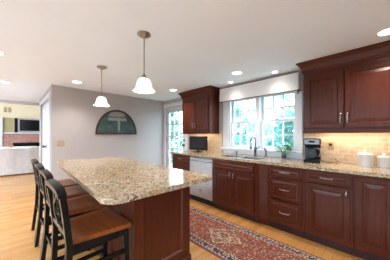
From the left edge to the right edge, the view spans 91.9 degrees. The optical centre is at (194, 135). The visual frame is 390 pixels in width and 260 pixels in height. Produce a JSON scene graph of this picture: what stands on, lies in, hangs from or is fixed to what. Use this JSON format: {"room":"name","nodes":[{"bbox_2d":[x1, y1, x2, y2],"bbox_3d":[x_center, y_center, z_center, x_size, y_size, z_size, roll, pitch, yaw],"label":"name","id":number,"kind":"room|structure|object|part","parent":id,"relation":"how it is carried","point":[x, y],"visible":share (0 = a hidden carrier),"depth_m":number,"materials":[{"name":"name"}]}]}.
{"room":"kitchen","nodes":[
{"label":"kitchen","id":0,"kind":"room"},
{"bbox_2d":[0,100,38,105],"bbox_3d":[-5.146,-1.232,5.401,6.158,0.655,0.120,0,0,-44],"label":"trim","id":1,"kind":"structure","parent":0,"point":[1,101],"depth_m":5.41,"materials":[{"name":"white paint"}]},
{"bbox_2d":[0,103,39,132],"bbox_3d":[-7.238,-0.079,7.551,6.158,2.720,0.120,0,0,-44],"label":"wall","id":2,"kind":"structure","parent":0,"point":[18,110],"depth_m":7.66,"materials":[{"name":"beige paint"}]},
{"bbox_2d":[0,117,2,146],"bbox_3d":[-7.497,0.300,7.104,0.345,1.962,0.160,0,0,-44],"label":"trim","id":3,"kind":"structure","parent":2,"relation":"attached to","point":[1,118],"depth_m":7.15,"materials":[{"name":"white paint"}]},
{"bbox_2d":[3,107,11,112],"bbox_3d":[-7.324,-0.994,7.374,0.250,0.210,0.014,0,0,-44],"label":"air vent","id":4,"kind":"object","parent":2,"relation":"in","point":[5,109],"visible":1,"depth_m":7.37,"materials":[{"name":"beige paint"}]},
{"bbox_2d":[3,117,14,131],"bbox_3d":[-7.282,-0.397,7.403,0.348,0.579,0.028,0,0,-44],"label":"wall panel","id":5,"kind":"object","parent":2,"relation":"attached to","point":[8,123],"visible":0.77,"depth_m":7.38,"materials":[{"name":"yellow paint"}]},
{"bbox_2d":[15,118,39,132],"bbox_3d":[-6.810,-0.393,7.833,0.988,0.570,0.070,0,0,-44],"label":"television","id":6,"kind":"object","parent":2,"relation":"attached to","point":[22,125],"visible":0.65,"depth_m":7.75,"materials":[{"name":"metal"}]},
{"bbox_2d":[40,87,49,163],"bbox_3d":[-3.494,0.153,4.467,0.120,2.255,1.964,0,0,-44],"label":"wall","id":7,"kind":"structure","parent":0,"point":[48,90],"depth_m":4.95,"materials":[{"name":"white paint"}]},
{"bbox_2d":[42,103,45,168],"bbox_3d":[-3.752,0.256,4.658,0.114,2.030,0.800,0,0,-44],"label":"door","id":8,"kind":"structure","parent":7,"relation":"in","point":[44,105],"depth_m":4.64,"materials":[{"name":"white paint"}]},
{"bbox_2d":[39,91,50,170],"bbox_3d":[-3.482,0.211,4.356,0.020,2.140,1.810,0,0,-44],"label":"trim","id":9,"kind":"structure","parent":7,"relation":"attached to","point":[48,95],"depth_m":3.96,"materials":[{"name":"white paint"}]},
{"bbox_2d":[42,101,48,169],"bbox_3d":[-3.187,0.256,4.078,0.114,2.030,0.800,0,0,-44],"label":"door","id":10,"kind":"structure","parent":7,"relation":"in","point":[47,103],"depth_m":4.22,"materials":[{"name":"white paint"}]},
{"bbox_2d":[50,85,163,181],"bbox_3d":[-1.876,0.153,4.588,2.606,2.255,0.120,0,0,-44],"label":"wall","id":11,"kind":"structure","parent":0,"point":[74,117],"depth_m":4.17,"materials":[{"name":"grey paint"}]},
{"bbox_2d":[57,141,64,146],"bbox_3d":[-2.654,0.166,3.738,0.120,0.116,0.013,0,0,-44],"label":"light switch","id":12,"kind":"object","parent":11,"relation":"attached to","point":[59,143],"visible":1,"depth_m":3.73,"materials":[{"name":"beige plastic"}]},
{"bbox_2d":[95,110,136,134],"bbox_3d":[-1.851,-0.309,4.504,0.974,0.585,0.030,0,0,-44],"label":"picture","id":13,"kind":"object","parent":11,"relation":"attached to","point":[113,121],"visible":1,"depth_m":4.48,"materials":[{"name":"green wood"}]},
{"bbox_2d":[0,172,363,259],"bbox_3d":[-2.796,1.331,3.000,6.418,0.100,12.840,0,0,-44],"label":"floor","id":14,"kind":"structure","parent":0,"point":[17,191],"depth_m":2.53,"materials":[{"name":"brown wood"}]},
{"bbox_2d":[0,146,39,175],"bbox_3d":[-6.343,0.828,6.017,2.420,0.906,0.908,0,0,-44],"label":"sofa","id":15,"kind":"object","parent":14,"relation":"on","point":[14,160],"visible":0.77,"depth_m":6.06,"materials":[{"name":"white fabric"}]},
{"bbox_2d":[3,132,39,147],"bbox_3d":[-6.553,0.588,7.820,1.985,1.386,0.448,0,0,-44],"label":"fireplace","id":16,"kind":"object","parent":14,"relation":"on","point":[10,139],"visible":0.34,"depth_m":7.55,"materials":[{"name":"red brick"}]},
{"bbox_2d":[13,142,39,144],"bbox_3d":[-6.751,0.345,7.757,1.060,0.090,0.025,0,0,-44],"label":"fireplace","id":17,"kind":"object","parent":16,"relation":"attached to","point":[14,143],"depth_m":7.65,"materials":[{"name":"black metal"}]},
{"bbox_2d":[31,159,78,241],"bbox_3d":[-1.904,0.795,2.555,0.460,0.977,0.465,0,0,45],"label":"bar stool","id":18,"kind":"object","parent":14,"relation":"on","point":[66,182],"visible":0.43,"depth_m":2.54,"materials":[{"name":"black paint"}]},
{"bbox_3d":[-2.172,0.824,2.561,0.048,0.919,0.080,0,0,45],"label":"leg","id":19,"kind":"part","parent":18,"relation":"part of","materials":[{"name":"black paint"}]},
{"bbox_3d":[-2.048,0.345,2.411,0.420,0.079,0.059,0,0,45],"label":"crest rail","id":20,"kind":"part","parent":18,"relation":"part of","materials":[{"name":"black paint"}]},
{"bbox_3d":[-1.872,0.675,2.587,0.460,0.037,0.375,0,0,45],"label":"seat","id":21,"kind":"part","parent":18,"relation":"part of","materials":[{"name":"brown wood"}]},
{"bbox_2d":[34,163,88,259],"bbox_3d":[-1.541,0.795,2.182,0.460,0.977,0.465,0,0,44],"label":"bar stool","id":22,"kind":"object","parent":14,"relation":"on","point":[72,191],"visible":0.47,"depth_m":2.17,"materials":[{"name":"black paint"}]},
{"bbox_3d":[-1.809,0.824,2.186,0.048,0.919,0.080,0,0,44],"label":"leg","id":23,"kind":"part","parent":22,"relation":"part of","materials":[{"name":"black paint"}]},
{"bbox_3d":[-1.683,0.345,2.037,0.420,0.079,0.059,0,0,44],"label":"crest rail","id":24,"kind":"part","parent":22,"relation":"part of","materials":[{"name":"black paint"}]},
{"bbox_3d":[-1.531,0.824,1.915,0.048,0.919,0.080,0,0,44],"label":"leg","id":25,"kind":"part","parent":22,"relation":"part of","materials":[{"name":"black paint"}]},
{"bbox_3d":[-1.510,0.675,2.215,0.460,0.037,0.375,0,0,44],"label":"seat","id":26,"kind":"part","parent":22,"relation":"part of","materials":[{"name":"brown wood"}]},
{"bbox_2d":[39,169,106,259],"bbox_3d":[-1.175,0.795,1.806,0.460,0.977,0.465,0,0,44],"label":"bar stool","id":27,"kind":"object","parent":14,"relation":"on","point":[77,206],"visible":0.52,"depth_m":1.78,"materials":[{"name":"black paint"}]},
{"bbox_3d":[-1.442,0.824,1.807,0.048,0.919,0.080,0,0,44],"label":"leg","id":28,"kind":"part","parent":27,"relation":"part of","materials":[{"name":"black paint"}]},
{"bbox_3d":[-1.316,0.345,1.659,0.420,0.079,0.059,0,0,44],"label":"crest rail","id":29,"kind":"part","parent":27,"relation":"part of","materials":[{"name":"black paint"}]},
{"bbox_3d":[-1.144,0.675,1.838,0.460,0.037,0.375,0,0,44],"label":"seat","id":30,"kind":"part","parent":27,"relation":"part of","materials":[{"name":"brown wood"}]},
{"bbox_2d":[45,179,131,259],"bbox_3d":[-0.805,0.795,1.411,0.460,0.977,0.465,0,0,43],"label":"bar stool","id":31,"kind":"object","parent":14,"relation":"on","point":[80,233],"visible":1,"depth_m":1.35,"materials":[{"name":"black paint"}]},
{"bbox_3d":[-1.073,0.824,1.410,0.048,0.919,0.080,0,0,43],"label":"leg","id":32,"kind":"part","parent":31,"relation":"part of","materials":[{"name":"black paint"}]},
{"bbox_3d":[-0.945,0.345,1.264,0.420,0.079,0.059,0,0,43],"label":"crest rail","id":33,"kind":"part","parent":31,"relation":"part of","materials":[{"name":"black paint"}]},
{"bbox_3d":[-0.921,0.616,1.288,0.370,0.030,0.022,0,0,43],"label":"rail","id":34,"kind":"part","parent":31,"relation":"part of","materials":[{"name":"black paint"}]},
{"bbox_3d":[-0.790,0.824,1.144,0.048,0.919,0.080,0,0,43],"label":"leg","id":35,"kind":"part","parent":31,"relation":"part of","materials":[{"name":"black paint"}]},
{"bbox_3d":[-0.774,0.675,1.444,0.460,0.037,0.375,0,0,43],"label":"seat","id":36,"kind":"part","parent":31,"relation":"part of","materials":[{"name":"brown wood"}]},
{"bbox_3d":[-0.816,0.989,1.701,0.048,0.586,0.047,0,0,43],"label":"leg","id":37,"kind":"part","parent":31,"relation":"part of","materials":[{"name":"black paint"}]},
{"bbox_3d":[-0.516,0.989,1.418,0.048,0.586,0.047,0,0,43],"label":"leg","id":38,"kind":"part","parent":31,"relation":"part of","materials":[{"name":"black paint"}]},
{"bbox_2d":[93,186,190,259],"bbox_3d":[-0.872,0.842,2.280,0.608,0.879,1.783,0,0,-44],"label":"kitchen island","id":39,"kind":"object","parent":14,"relation":"on","point":[159,229],"visible":0.32,"depth_m":1.66,"materials":[{"name":"brown wood"}]},
{"bbox_3d":[-0.674,0.791,1.675,0.020,0.779,0.570,0,0,-44],"label":"panel","id":40,"kind":"part","parent":39,"relation":"part of","materials":[{"name":"brown wood"}]},
{"bbox_2d":[56,157,211,204],"bbox_3d":[-0.930,0.384,2.158,0.927,0.034,2.210,0,0,-44],"label":"island countertop","id":41,"kind":"structure","parent":39,"relation":"on","point":[110,180],"depth_m":1.64,"materials":[{"name":"stone"}]},
{"bbox_3d":[-0.872,1.224,2.280,0.608,0.115,1.783,0,0,-44],"label":"baseboard","id":42,"kind":"part","parent":39,"relation":"part of","materials":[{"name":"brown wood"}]},
{"bbox_3d":[-0.267,0.791,1.658,0.580,0.779,0.020,0,0,-44],"label":"panel","id":43,"kind":"part","parent":39,"relation":"part of","materials":[{"name":"brown wood"}]},
{"bbox_2d":[172,154,191,198],"bbox_3d":[-0.110,0.842,4.157,0.646,0.878,0.578,0,0,-44],"label":"base cabinet","id":44,"kind":"object","parent":14,"relation":"on","point":[182,162],"visible":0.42,"depth_m":3.93,"materials":[{"name":"brown wood"}]},
{"bbox_3d":[-0.305,0.719,3.967,0.020,0.275,0.542,0,0,-44],"label":"drawer","id":45,"kind":"part","parent":44,"relation":"part of","materials":[{"name":"brown wood"}]},
{"bbox_3d":[-0.305,0.492,3.967,0.020,0.147,0.542,0,0,-44],"label":"drawer","id":46,"kind":"part","parent":44,"relation":"part of","materials":[{"name":"brown wood"}]},
{"bbox_2d":[190,156,213,206],"bbox_3d":[0.299,0.845,3.728,0.657,0.872,0.592,0,0,-44],"label":"dishwasher","id":47,"kind":"object","parent":14,"relation":"on","point":[202,192],"visible":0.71,"depth_m":3.51,"materials":[{"name":"white metal"}]},
{"bbox_3d":[0.120,0.422,3.553,0.048,0.025,0.588,0,0,-44],"label":"control panel","id":48,"kind":"part","parent":47,"relation":"part of","materials":[{"name":"metal"}]},
{"bbox_2d":[212,158,259,222],"bbox_3d":[0.800,0.842,3.201,0.676,0.878,0.844,0,0,-44],"label":"base cabinet","id":49,"kind":"object","parent":14,"relation":"on","point":[234,183],"visible":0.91,"depth_m":2.95,"materials":[{"name":"brown wood"}]},
{"bbox_3d":[0.463,0.864,3.135,0.020,0.575,0.369,0,0,-44],"label":"door","id":50,"kind":"part","parent":49,"relation":"part of","materials":[{"name":"brown wood"}]},
{"bbox_3d":[0.594,0.491,3.000,0.020,0.136,0.745,0,0,-44],"label":"false drawer","id":51,"kind":"part","parent":49,"relation":"part of","materials":[{"name":"brown wood"}]},
{"bbox_3d":[0.725,0.864,2.865,0.020,0.575,0.369,0,0,-44],"label":"door","id":52,"kind":"part","parent":49,"relation":"part of","materials":[{"name":"brown wood"}]},
{"bbox_2d":[170,150,389,177],"bbox_3d":[1.023,0.385,3.009,0.627,0.035,3.885,0,0,-44],"label":"countertop","id":53,"kind":"structure","parent":49,"relation":"on","point":[347,168],"depth_m":2.43,"materials":[{"name":"stone"}]},
{"bbox_2d":[189,136,207,151],"bbox_3d":[0.066,0.194,4.145,0.200,0.345,0.536,0,0,-44],"label":"television","id":54,"kind":"object","parent":53,"relation":"on","point":[197,143],"visible":0.94,"depth_m":4.10,"materials":[{"name":"black plastic"}]},
{"bbox_2d":[224,155,264,159],"bbox_3d":[0.777,0.462,3.170,0.266,0.181,0.736,0,0,-44],"label":"sink","id":55,"kind":"object","parent":53,"relation":"in","point":[224,155],"visible":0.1,"depth_m":3.21,"materials":[{"name":"metal"}]},
{"bbox_3d":[0.645,0.462,3.307,0.266,0.181,0.356,0,0,-44],"label":"bowl","id":56,"kind":"part","parent":55,"relation":"part of","materials":[{"name":"metal"}]},
{"bbox_3d":[0.910,0.462,3.034,0.266,0.181,0.356,0,0,-44],"label":"bowl","id":57,"kind":"part","parent":55,"relation":"part of","materials":[{"name":"metal"}]},
{"bbox_2d":[250,136,259,156],"bbox_3d":[0.974,0.193,3.146,0.188,0.346,0.125,0,0,-14],"label":"faucet","id":58,"kind":"object","parent":53,"relation":"on","point":[255,147],"visible":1,"depth_m":3.17,"materials":[{"name":"silver metal"}]},
{"bbox_3d":[0.967,0.118,3.139,0.176,0.196,0.025,0,0,-44],"label":"spout","id":59,"kind":"part","parent":58,"relation":"part of","materials":[{"name":"silver metal"}]},
{"bbox_2d":[273,143,295,158],"bbox_3d":[1.373,0.243,2.919,0.276,0.246,0.326,0,0,-44],"label":"potted plant","id":60,"kind":"object","parent":53,"relation":"on","point":[283,154],"visible":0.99,"depth_m":2.90,"materials":[{"name":"green plant"}]},
{"bbox_3d":[1.379,0.324,2.925,0.080,0.085,0.080,0,0,-44],"label":"glass pot","id":61,"kind":"part","parent":60,"relation":"part of","materials":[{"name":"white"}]},
{"bbox_2d":[303,138,338,162],"bbox_3d":[1.707,0.205,2.556,0.390,0.322,0.325,0,0,36],"label":"coffee maker","id":62,"kind":"object","parent":53,"relation":"on","point":[313,152],"visible":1,"depth_m":2.51,"materials":[{"name":"black plastic"}]},
{"bbox_2d":[357,150,372,166],"bbox_3d":[2.010,0.270,2.233,0.148,0.193,0.148,0,0,-44],"label":"canister","id":63,"kind":"object","parent":53,"relation":"on","point":[364,159],"visible":1,"depth_m":2.18,"materials":[{"name":"ceramic"}]},
{"bbox_3d":[2.010,0.216,2.233,0.148,0.027,0.148,0,0,-44],"label":"lid","id":64,"kind":"part","parent":63,"relation":"part of","materials":[{"name":"white ceramic"}]},
{"bbox_2d":[377,153,389,167],"bbox_3d":[2.141,0.283,2.135,0.121,0.166,0.121,0,0,-44],"label":"canister","id":65,"kind":"object","parent":53,"relation":"on","point":[383,161],"visible":1,"depth_m":2.10,"materials":[{"name":"ceramic"}]},
{"bbox_3d":[2.141,0.243,2.135,0.121,0.027,0.121,0,0,-44],"label":"lid","id":66,"kind":"part","parent":65,"relation":"part of","materials":[{"name":"white ceramic"}]},
{"bbox_2d":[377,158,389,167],"bbox_3d":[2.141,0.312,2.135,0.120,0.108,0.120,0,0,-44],"label":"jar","id":67,"kind":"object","parent":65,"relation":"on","point":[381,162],"depth_m":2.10,"materials":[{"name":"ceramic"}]},
{"bbox_2d":[190,206,324,259],"bbox_3d":[0.473,1.276,2.274,0.755,0.008,3.900,0,0,-44],"label":"runner rug","id":68,"kind":"object","parent":14,"relation":"on","point":[224,239],"visible":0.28,"depth_m":2.23,"materials":[{"name":"fabric"}]},
{"bbox_2d":[258,163,269,225],"bbox_3d":[1.167,0.842,2.867,0.615,0.878,0.138,0,0,-44],"label":"filler panel","id":69,"kind":"object","parent":14,"relation":"on","point":[262,168],"visible":0.42,"depth_m":2.66,"materials":[{"name":"brown wood"}]},
{"bbox_2d":[268,165,305,238],"bbox_3d":[1.362,0.842,2.644,0.646,0.878,0.446,0,0,-44],"label":"base cabinet","id":70,"kind":"object","parent":14,"relation":"on","point":[285,184],"visible":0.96,"depth_m":2.43,"materials":[{"name":"brown wood"}]},
{"bbox_3d":[1.167,1.012,2.454,0.020,0.289,0.402,0,0,-44],"label":"drawer","id":71,"kind":"part","parent":70,"relation":"part of","materials":[{"name":"brown wood"}]},
{"bbox_3d":[1.167,0.709,2.454,0.020,0.280,0.402,0,0,-44],"label":"drawer","id":72,"kind":"part","parent":70,"relation":"part of","materials":[{"name":"brown wood"}]},
{"bbox_3d":[1.167,0.487,2.454,0.020,0.128,0.402,0,0,-44],"label":"drawer","id":73,"kind":"part","parent":70,"relation":"part of","materials":[{"name":"brown wood"}]},
{"bbox_2d":[304,169,353,254],"bbox_3d":[1.679,0.842,2.319,0.646,0.878,0.454,0,0,-44],"label":"base cabinet","id":74,"kind":"object","parent":14,"relation":"on","point":[328,196],"visible":0.95,"depth_m":2.11,"materials":[{"name":"brown wood"}]},
{"bbox_3d":[1.484,0.487,2.128,0.020,0.128,0.412,0,0,-44],"label":"drawer","id":75,"kind":"part","parent":74,"relation":"part of","materials":[{"name":"brown wood"}]},
{"bbox_3d":[1.484,0.863,2.128,0.020,0.587,0.412,0,0,-44],"label":"door","id":76,"kind":"part","parent":74,"relation":"part of","materials":[{"name":"brown wood"}]},
{"bbox_2d":[353,174,389,259],"bbox_3d":[2.064,0.842,1.952,0.605,0.878,0.600,0,0,-44],"label":"base cabinet","id":77,"kind":"object","parent":14,"relation":"on","point":[371,195],"visible":0.9,"depth_m":1.86,"materials":[{"name":"brown wood"}]},
{"bbox_2d":[0,0,389,102],"bbox_3d":[-1.708,-1.034,1.882,6.418,0.120,9.720,0,0,-44],"label":"ceiling","id":78,"kind":"structure","parent":0,"point":[192,44],"depth_m":1.92,"materials":[{"name":"paint"}]},
{"bbox_2d":[94,65,108,106],"bbox_3d":[-1.333,-0.698,2.691,0.212,0.551,0.212,0,0,-44],"label":"pendant light","id":79,"kind":"object","parent":78,"relation":"hanging from","point":[101,101],"visible":1,"depth_m":2.66,"materials":[{"name":"white glass"}]},
{"bbox_3d":[-1.333,-0.486,2.691,0.212,0.128,0.212,0,0,-44],"label":"lamp shade","id":80,"kind":"part","parent":79,"relation":"part of","materials":[{"name":"white glass"}]},
{"bbox_2d":[133,31,154,93],"bbox_3d":[-0.490,-0.698,1.817,0.212,0.551,0.212,0,0,-44],"label":"pendant light","id":81,"kind":"object","parent":78,"relation":"hanging from","point":[143,85],"visible":1,"depth_m":1.79,"materials":[{"name":"white glass"}]},
{"bbox_3d":[-0.490,-0.486,1.817,0.212,0.128,0.212,0,0,-44],"label":"lamp shade","id":82,"kind":"part","parent":81,"relation":"part of","materials":[{"name":"white glass"}]},
{"bbox_3d":[-0.490,-0.763,1.817,0.010,0.349,0.011,0,0,-44],"label":"stem","id":83,"kind":"part","parent":81,"relation":"part of","materials":[{"name":"silver metal"}]},
{"bbox_2d":[232,71,241,74],"bbox_3d":[0.655,-0.970,2.954,0.164,0.006,0.164,0,0,-44],"label":"recessed light","id":84,"kind":"object","parent":78,"relation":"in","point":[235,72],"visible":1,"depth_m":2.97,"materials":[{"name":"white glass"}]},
{"bbox_2d":[376,28,389,35],"bbox_3d":[1.810,-0.970,1.768,0.164,0.006,0.164,0,0,-44],"label":"recessed light","id":85,"kind":"object","parent":78,"relation":"in","point":[384,32],"visible":1,"depth_m":1.78,"materials":[{"name":"white glass"}]},
{"bbox_2d":[163,71,374,165],"bbox_3d":[-0.555,-0.079,5.181,0.164,2.720,12.840,0,0,-44],"label":"wall","id":86,"kind":"structure","parent":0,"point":[302,75],"depth_m":4.98,"materials":[{"name":"grey paint"}]},
{"bbox_2d":[167,106,184,166],"bbox_3d":[-0.526,0.256,5.094,0.115,2.030,0.812,0,0,-44],"label":"door","id":87,"kind":"structure","parent":86,"relation":"attached to","point":[175,109],"depth_m":5.19,"materials":[{"name":"white paint"}]},
{"bbox_2d":[178,85,219,133],"bbox_3d":[0.083,-0.500,4.159,0.373,0.946,0.995,0,0,-44],"label":"upper cabinet","id":88,"kind":"object","parent":86,"relation":"attached to","point":[200,106],"visible":1,"depth_m":3.95,"materials":[{"name":"brown wood"}]},
{"bbox_3d":[-0.142,-0.436,4.216,0.020,0.695,0.389,0,0,-44],"label":"door","id":89,"kind":"part","parent":88,"relation":"part of","materials":[{"name":"brown wood"}]},
{"bbox_3d":[0.082,-0.903,4.158,0.371,0.139,0.995,0,0,-44],"label":"crown moulding","id":90,"kind":"part","parent":88,"relation":"part of","materials":[{"name":"brown wood"}]},
{"bbox_3d":[0.105,-0.043,4.180,0.310,0.032,0.857,0,0,-44],"label":"light rail","id":91,"kind":"part","parent":88,"relation":"part of","materials":[{"name":"brown wood"}]},
{"bbox_3d":[0.134,-0.436,3.932,0.020,0.695,0.389,0,0,-44],"label":"door","id":92,"kind":"part","parent":88,"relation":"part of","materials":[{"name":"brown wood"}]},
{"bbox_2d":[221,80,303,158],"bbox_3d":[1.139,-0.238,3.411,0.205,1.202,1.520,0,0,-44],"label":"window","id":93,"kind":"structure","parent":86,"relation":"attached to","point":[229,111],"depth_m":3.35,"materials":[{"name":"white paint"}]},
{"bbox_3d":[0.939,-0.006,3.638,0.035,0.511,0.555,0,0,-44],"label":"sash","id":94,"kind":"part","parent":93,"relation":"part of","materials":[{"name":"white paint"}]},
{"bbox_3d":[0.968,-0.468,3.666,0.035,0.483,0.555,0,0,-44],"label":"sash","id":95,"kind":"part","parent":93,"relation":"part of","materials":[{"name":"white paint"}]},
{"bbox_2d":[219,71,300,102],"bbox_3d":[1.040,-0.783,3.341,0.104,0.334,1.496,0,0,-44],"label":"window valance","id":96,"kind":"object","parent":93,"relation":"attached to","point":[290,82],"visible":1,"depth_m":3.19,"materials":[{"name":"beige fabric"}]},
{"bbox_3d":[1.139,0.268,3.411,0.205,0.037,1.520,0,0,-44],"label":"sill","id":97,"kind":"part","parent":93,"relation":"part of","materials":[{"name":"white paint"}]},
{"bbox_3d":[1.392,-0.006,3.172,0.035,0.511,0.585,0,0,-44],"label":"sash","id":98,"kind":"part","parent":93,"relation":"part of","materials":[{"name":"white paint"}]},
{"bbox_3d":[1.421,-0.468,3.200,0.035,0.483,0.585,0,0,-44],"label":"sash","id":99,"kind":"part","parent":93,"relation":"part of","materials":[{"name":"white paint"}]},
{"bbox_2d":[190,131,389,165],"bbox_3d":[1.282,0.138,3.201,0.012,0.457,4.000,0,0,-44],"label":"wall","id":100,"kind":"structure","parent":86,"relation":"attached to","point":[347,146],"depth_m":2.48,"materials":[{"name":"tile"}]},
{"bbox_2d":[328,142,333,149],"bbox_3d":[1.855,0.146,2.580,0.033,0.114,0.070,0,0,-44],"label":"wall outlet","id":101,"kind":"object","parent":100,"relation":"attached to","point":[330,144],"visible":1,"depth_m":2.58,"materials":[{"name":"beige plastic"}]},
{"bbox_2d":[296,40,389,132],"bbox_3d":[1.882,-0.500,2.310,0.373,0.946,1.080,0,0,-44],"label":"upper cabinet","id":102,"kind":"object","parent":86,"relation":"attached to","point":[348,91],"visible":1,"depth_m":2.21,"materials":[{"name":"brown wood"}]},
{"bbox_3d":[1.632,-0.436,2.392,0.020,0.695,0.403,0,0,-44],"label":"door","id":103,"kind":"part","parent":102,"relation":"part of","materials":[{"name":"brown wood"}]},
{"bbox_3d":[1.881,-0.903,2.309,0.371,0.139,1.080,0,0,-44],"label":"crown moulding","id":104,"kind":"part","parent":102,"relation":"part of","materials":[{"name":"brown wood"}]},
{"bbox_3d":[1.904,-0.043,2.332,0.310,0.032,0.942,0,0,-44],"label":"light rail","id":105,"kind":"part","parent":102,"relation":"part of","materials":[{"name":"brown wood"}]},
{"bbox_3d":[1.939,-0.436,2.077,0.020,0.695,0.457,0,0,-44],"label":"door","id":106,"kind":"part","parent":102,"relation":"part of","materials":[{"name":"brown wood"}]},
{"label":"outside","id":107,"kind":"structure","parent":0,"visible":0},
{"bbox_3d":[17.364,1.956,16.898,41.542,0.150,80.000,0,0,-44],"label":"lawn","id":108,"kind":"structure","parent":107,"visible":0},
{"bbox_2d":[170,112,182,162],"bbox_3d":[-1.518,-0.147,13.223,2.463,4.263,2.951,0,0,-11],"label":"tree","id":109,"kind":"object","parent":108,"relation":"on","point":[171,114],"visible":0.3,"depth_m":12.80,"materials":[{"name":"green plant"}]},
{"bbox_2d":[234,133,245,144],"bbox_3d":[1.593,0.899,7.285,1.381,2.170,1.226,0,0,-23],"label":"shrub","id":110,"kind":"object","parent":108,"relation":"on","point":[236,141],"visible":0.12,"depth_m":7.05,"materials":[{"name":"green plant"}]},
{"bbox_2d":[234,102,254,145],"bbox_3d":[2.276,-0.006,9.955,2.715,3.980,2.611,0,0,-8],"label":"tree","id":111,"kind":"object","parent":108,"relation":"on","point":[237,105],"visible":0.15,"depth_m":9.94,"materials":[{"name":"green plant"}]},
{"bbox_2d":[241,97,271,145],"bbox_3d":[6.495,-1.062,18.623,4.668,6.093,3.854,0,0,-44],"label":"tree","id":112,"kind":"object","parent":108,"relation":"on","point":[253,119],"visible":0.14,"depth_m":18.65,"materials":[{"name":"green plant"}]},
{"bbox_2d":[264,132,290,146],"bbox_3d":[2.317,0.950,5.589,1.336,2.067,1.308,0,0,-44],"label":"shrub","id":113,"kind":"object","parent":108,"relation":"on","point":[268,140],"visible":0.09,"depth_m":5.43,"materials":[{"name":"green plant"}]},
{"bbox_2d":[264,94,293,141],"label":"window","id":114,"kind":"structure","parent":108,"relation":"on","point":[290,96],"depth_m":13.15,"materials":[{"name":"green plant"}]},
{"bbox_2d":[265,105,293,146],"bbox_3d":[4.038,0.376,7.707,2.526,3.217,2.477,0,0,-44],"label":"tree","id":115,"kind":"object","parent":108,"relation":"on","point":[288,126],"visible":0.16,"depth_m":7.37,"materials":[{"name":"green plant"}]}
]}

